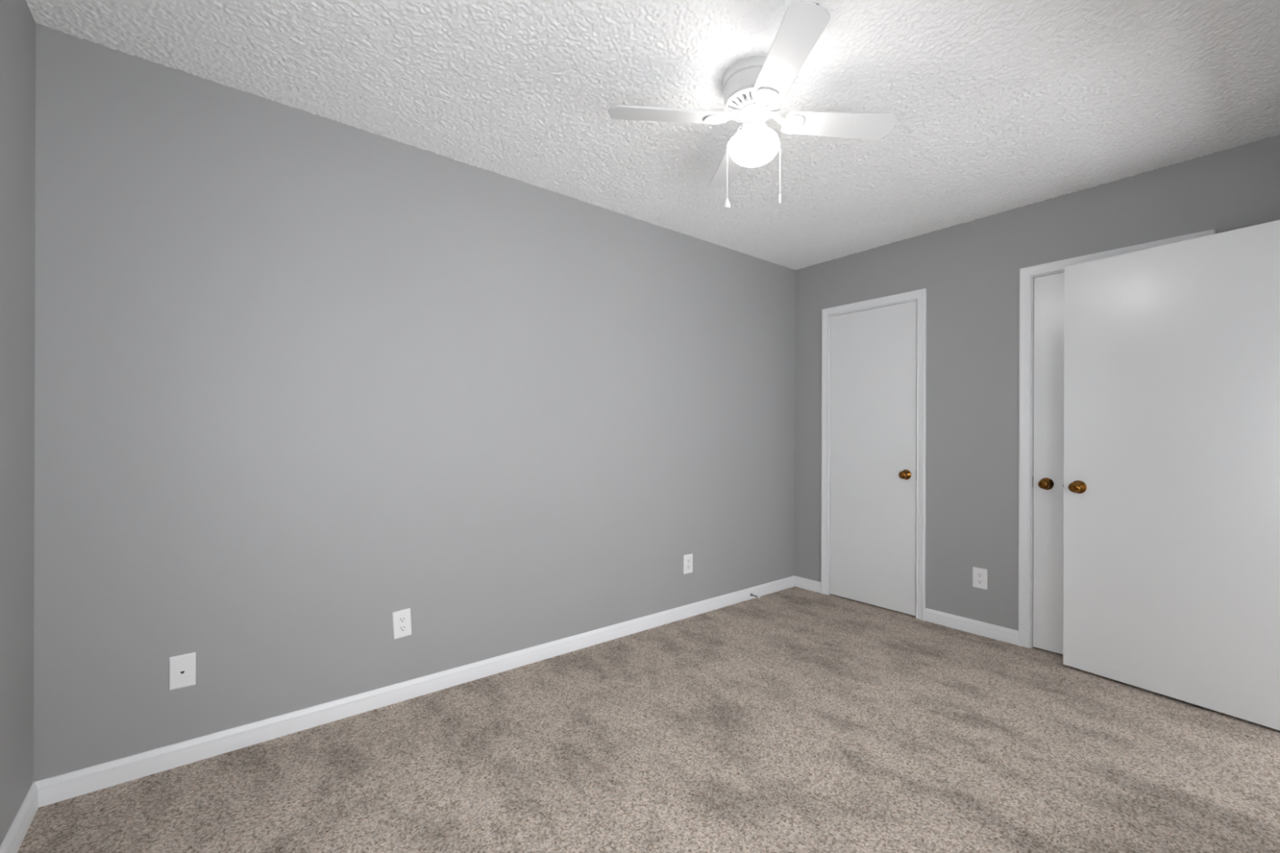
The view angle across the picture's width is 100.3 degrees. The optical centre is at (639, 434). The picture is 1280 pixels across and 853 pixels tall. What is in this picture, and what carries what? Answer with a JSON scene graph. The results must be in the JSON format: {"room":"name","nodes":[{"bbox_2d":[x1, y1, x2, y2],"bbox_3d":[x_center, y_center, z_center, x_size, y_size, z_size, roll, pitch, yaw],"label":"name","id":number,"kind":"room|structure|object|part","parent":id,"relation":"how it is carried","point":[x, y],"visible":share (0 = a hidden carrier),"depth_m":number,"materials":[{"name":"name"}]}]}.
{"room":"empty bedroom","nodes":[
{"label":"empty bedroom","id":0,"kind":"room"},
{"bbox_2d":[0,0,35,846],"bbox_3d":[-0.736,-0.056,0.131,0.120,2.440,3.820,0,0,-39],"label":"wall","id":1,"kind":"structure","parent":0,"point":[17,23],"depth_m":1.51,"materials":[{"name":"grey paint"}]},
{"bbox_2d":[0,782,38,852],"bbox_3d":[-1.087,1.124,0.672,0.012,0.078,2.540,0,0,-39],"label":"baseboard","id":2,"kind":"structure","parent":1,"relation":"attached to","point":[12,842],"depth_m":1.53,"materials":[{"name":"white paint"}]},
{"bbox_2d":[33,23,795,782],"bbox_3d":[-0.309,-0.054,2.993,4.361,2.440,0.120,0,0,-39],"label":"wall","id":3,"kind":"structure","parent":0,"point":[304,380],"depth_m":2.19,"materials":[{"name":"grey paint"}]},
{"bbox_2d":[168,652,195,690],"bbox_3d":[-1.607,0.834,1.877,0.072,0.116,0.007,0,0,-39],"label":"phone jack","id":4,"kind":"object","parent":3,"relation":"attached to","point":[182,668],"visible":1,"depth_m":1.88,"materials":[{"name":"white plastic"}]},
{"bbox_2d":[391,608,411,639],"bbox_3d":[-1.037,0.829,2.332,0.081,0.123,0.008,0,0,-39],"label":"power outlet","id":5,"kind":"object","parent":3,"relation":"attached to","point":[402,622],"visible":1,"depth_m":2.33,"materials":[{"name":"white plastic"}]},
{"bbox_2d":[398,624,406,632],"bbox_3d":[-1.035,0.848,2.331,0.034,0.029,0.003,0,0,-39],"label":"receptacle","id":6,"kind":"object","parent":5,"relation":"attached to","point":[402,628],"depth_m":2.33,"materials":[{"name":"white plastic"}]},
{"bbox_2d":[398,616,406,623],"bbox_3d":[-1.037,0.809,2.330,0.034,0.029,0.003,0,0,-39],"label":"receptacle","id":7,"kind":"object","parent":5,"relation":"attached to","point":[402,620],"depth_m":2.33,"materials":[{"name":"white plastic"}]},
{"bbox_2d":[34,575,795,807],"bbox_3d":[-0.342,1.126,2.885,3.941,0.078,0.012,0,0,-39],"label":"baseboard","id":8,"kind":"structure","parent":3,"relation":"attached to","point":[51,790],"depth_m":2.17,"materials":[{"name":"white paint"}]},
{"bbox_2d":[683,553,693,574],"bbox_3d":[0.311,0.829,3.409,0.078,0.122,0.008,0,0,-39],"label":"power outlet","id":9,"kind":"object","parent":3,"relation":"attached to","point":[688,558],"visible":1,"depth_m":3.40,"materials":[{"name":"white plastic"}]},
{"bbox_2d":[17,586,1279,852],"bbox_3d":[1.457,1.221,1.963,5.840,0.100,3.940,0,0,-39],"label":"floor","id":10,"kind":"structure","parent":0,"point":[794,719],"depth_m":1.89,"materials":[{"name":"beige carpet"}]},
{"bbox_2d":[26,0,1279,270],"bbox_3d":[1.465,-1.317,1.963,5.840,0.105,3.940,0,0,-39],"label":"ceiling","id":11,"kind":"structure","parent":0,"point":[998,106],"depth_m":1.95,"materials":[{"name":"white paint"}]},
{"bbox_2d":[608,0,897,209],"bbox_3d":[0.408,-1.038,1.905,0.791,0.468,0.791,0,0,39],"label":"ceiling fan","id":12,"kind":"object","parent":11,"relation":"hanging from","point":[754,88],"visible":1,"depth_m":1.85,"materials":[{"name":"white wood"}]},
{"bbox_3d":[0.093,-1.122,1.877,0.410,0.030,0.116,0,0,-5],"label":"blade","id":13,"kind":"part","parent":12,"relation":"part of","materials":[{"name":"white laminate"}]},
{"bbox_3d":[0.380,-1.121,2.220,0.116,0.030,0.410,0,0,-5],"label":"blade","id":14,"kind":"part","parent":12,"relation":"part of","materials":[{"name":"white laminate"}]},
{"bbox_3d":[0.311,-0.823,1.905,0.026,0.038,0.026,0,0,-39],"label":"chain pull","id":15,"kind":"part","parent":12,"relation":"part of","materials":[{"name":"white plastic"}]},
{"bbox_3d":[0.340,-0.972,1.905,0.060,0.261,0.004,0,0,0],"label":"pull chain","id":16,"kind":"part","parent":12,"relation":"part of","materials":[{"name":"white metal"}]},
{"bbox_3d":[0.408,-1.022,1.905,0.177,0.112,0.177,0,0,-39],"label":"lamp shade","id":17,"kind":"part","parent":12,"relation":"part of","materials":[{"name":"white glass"}]},
{"bbox_3d":[0.475,-0.981,1.910,0.059,0.242,0.004,0,0,-4],"label":"pull chain","id":18,"kind":"part","parent":12,"relation":"part of","materials":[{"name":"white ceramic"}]},
{"bbox_3d":[0.503,-0.843,1.911,0.009,0.036,0.009,0,0,-39],"label":"chain pull","id":19,"kind":"part","parent":12,"relation":"part of","materials":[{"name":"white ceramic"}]},
{"bbox_3d":[0.437,-1.121,1.589,0.116,0.030,0.410,0,0,-5],"label":"blade","id":20,"kind":"part","parent":12,"relation":"part of","materials":[{"name":"white laminate"}]},
{"bbox_3d":[0.724,-1.120,1.933,0.410,0.030,0.116,0,0,-5],"label":"blade","id":21,"kind":"part","parent":12,"relation":"part of","materials":[{"name":"white laminate"}]},
{"bbox_2d":[794,133,1279,631],"bbox_3d":[2.087,-0.047,3.206,0.250,2.440,2.540,0,0,-39],"label":"wall","id":22,"kind":"structure","parent":0,"point":[969,272],"depth_m":3.12,"materials":[{"name":"grey paint"}]},
{"bbox_2d":[828,300,916,615],"bbox_3d":[1.563,0.153,3.641,0.098,2.016,0.615,0,0,-39],"label":"door","id":23,"kind":"structure","parent":22,"relation":"in","point":[873,443],"depth_m":3.62,"materials":[{"name":"white paint"}]},
{"bbox_3d":[1.702,0.262,3.438,0.062,0.065,0.065,0,0,-39],"label":"knob","id":24,"kind":"part","parent":23,"relation":"part of","materials":[{"name":"gold metal"}]},
{"bbox_2d":[821,288,926,620],"bbox_3d":[1.614,0.128,3.678,0.134,2.088,0.729,0,0,-39],"label":"door frame","id":25,"kind":"structure","parent":22,"relation":"attached to","point":[920,295],"depth_m":3.47,"materials":[{"name":"white paint"}]},
{"bbox_2d":[794,575,1018,645],"bbox_3d":[1.981,1.133,3.124,0.012,0.078,2.540,0,0,-39],"label":"baseboard","id":26,"kind":"structure","parent":22,"relation":"attached to","point":[972,626],"depth_m":3.18,"materials":[{"name":"white paint"}]},
{"bbox_2d":[973,567,987,590],"bbox_3d":[1.989,0.843,3.120,0.008,0.119,0.078,0,0,-39],"label":"power outlet","id":27,"kind":"object","parent":22,"relation":"attached to","point":[980,575],"visible":1,"depth_m":3.11,"materials":[{"name":"white plastic"}]},
{"bbox_2d":[976,578,982,584],"bbox_3d":[1.987,0.862,3.118,0.003,0.028,0.034,0,0,-39],"label":"receptacle","id":28,"kind":"object","parent":27,"relation":"attached to","point":[979,581],"depth_m":3.12,"materials":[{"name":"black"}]},
{"bbox_2d":[976,572,982,577],"bbox_3d":[1.987,0.823,3.118,0.003,0.028,0.034,0,0,-39],"label":"receptacle","id":29,"kind":"object","parent":27,"relation":"attached to","point":[979,575],"depth_m":3.12,"materials":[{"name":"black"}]},
{"bbox_2d":[1032,271,1064,654],"bbox_3d":[2.338,0.154,2.671,0.098,2.019,0.625,0,0,-39],"label":"door","id":30,"kind":"structure","parent":22,"relation":"in","point":[1049,290],"depth_m":2.87,"materials":[{"name":"white paint"}]},
{"bbox_3d":[2.167,0.267,2.856,0.062,0.065,0.065,0,0,-39],"label":"knob","id":31,"kind":"part","parent":30,"relation":"part of","materials":[{"name":"gold metal"}]},
{"bbox_2d":[1017,228,1215,648],"bbox_3d":[2.386,0.128,2.713,0.134,2.092,0.739,0,0,-39],"label":"door frame","id":32,"kind":"structure","parent":22,"relation":"attached to","point":[1027,274],"depth_m":2.93,"materials":[{"name":"white paint"}]},
{"bbox_2d":[1062,219,1279,730],"bbox_3d":[2.369,0.160,2.357,0.160,2.005,0.830,0,0,-32],"label":"door","id":33,"kind":"structure","parent":22,"relation":"in","point":[1171,484],"depth_m":2.34,"materials":[{"name":"white paint"}]},
{"bbox_3d":[2.145,0.261,2.624,0.062,0.065,0.065,0,0,-32],"label":"knob","id":34,"kind":"part","parent":33,"relation":"part of","materials":[{"name":"gold metal"}]}
]}

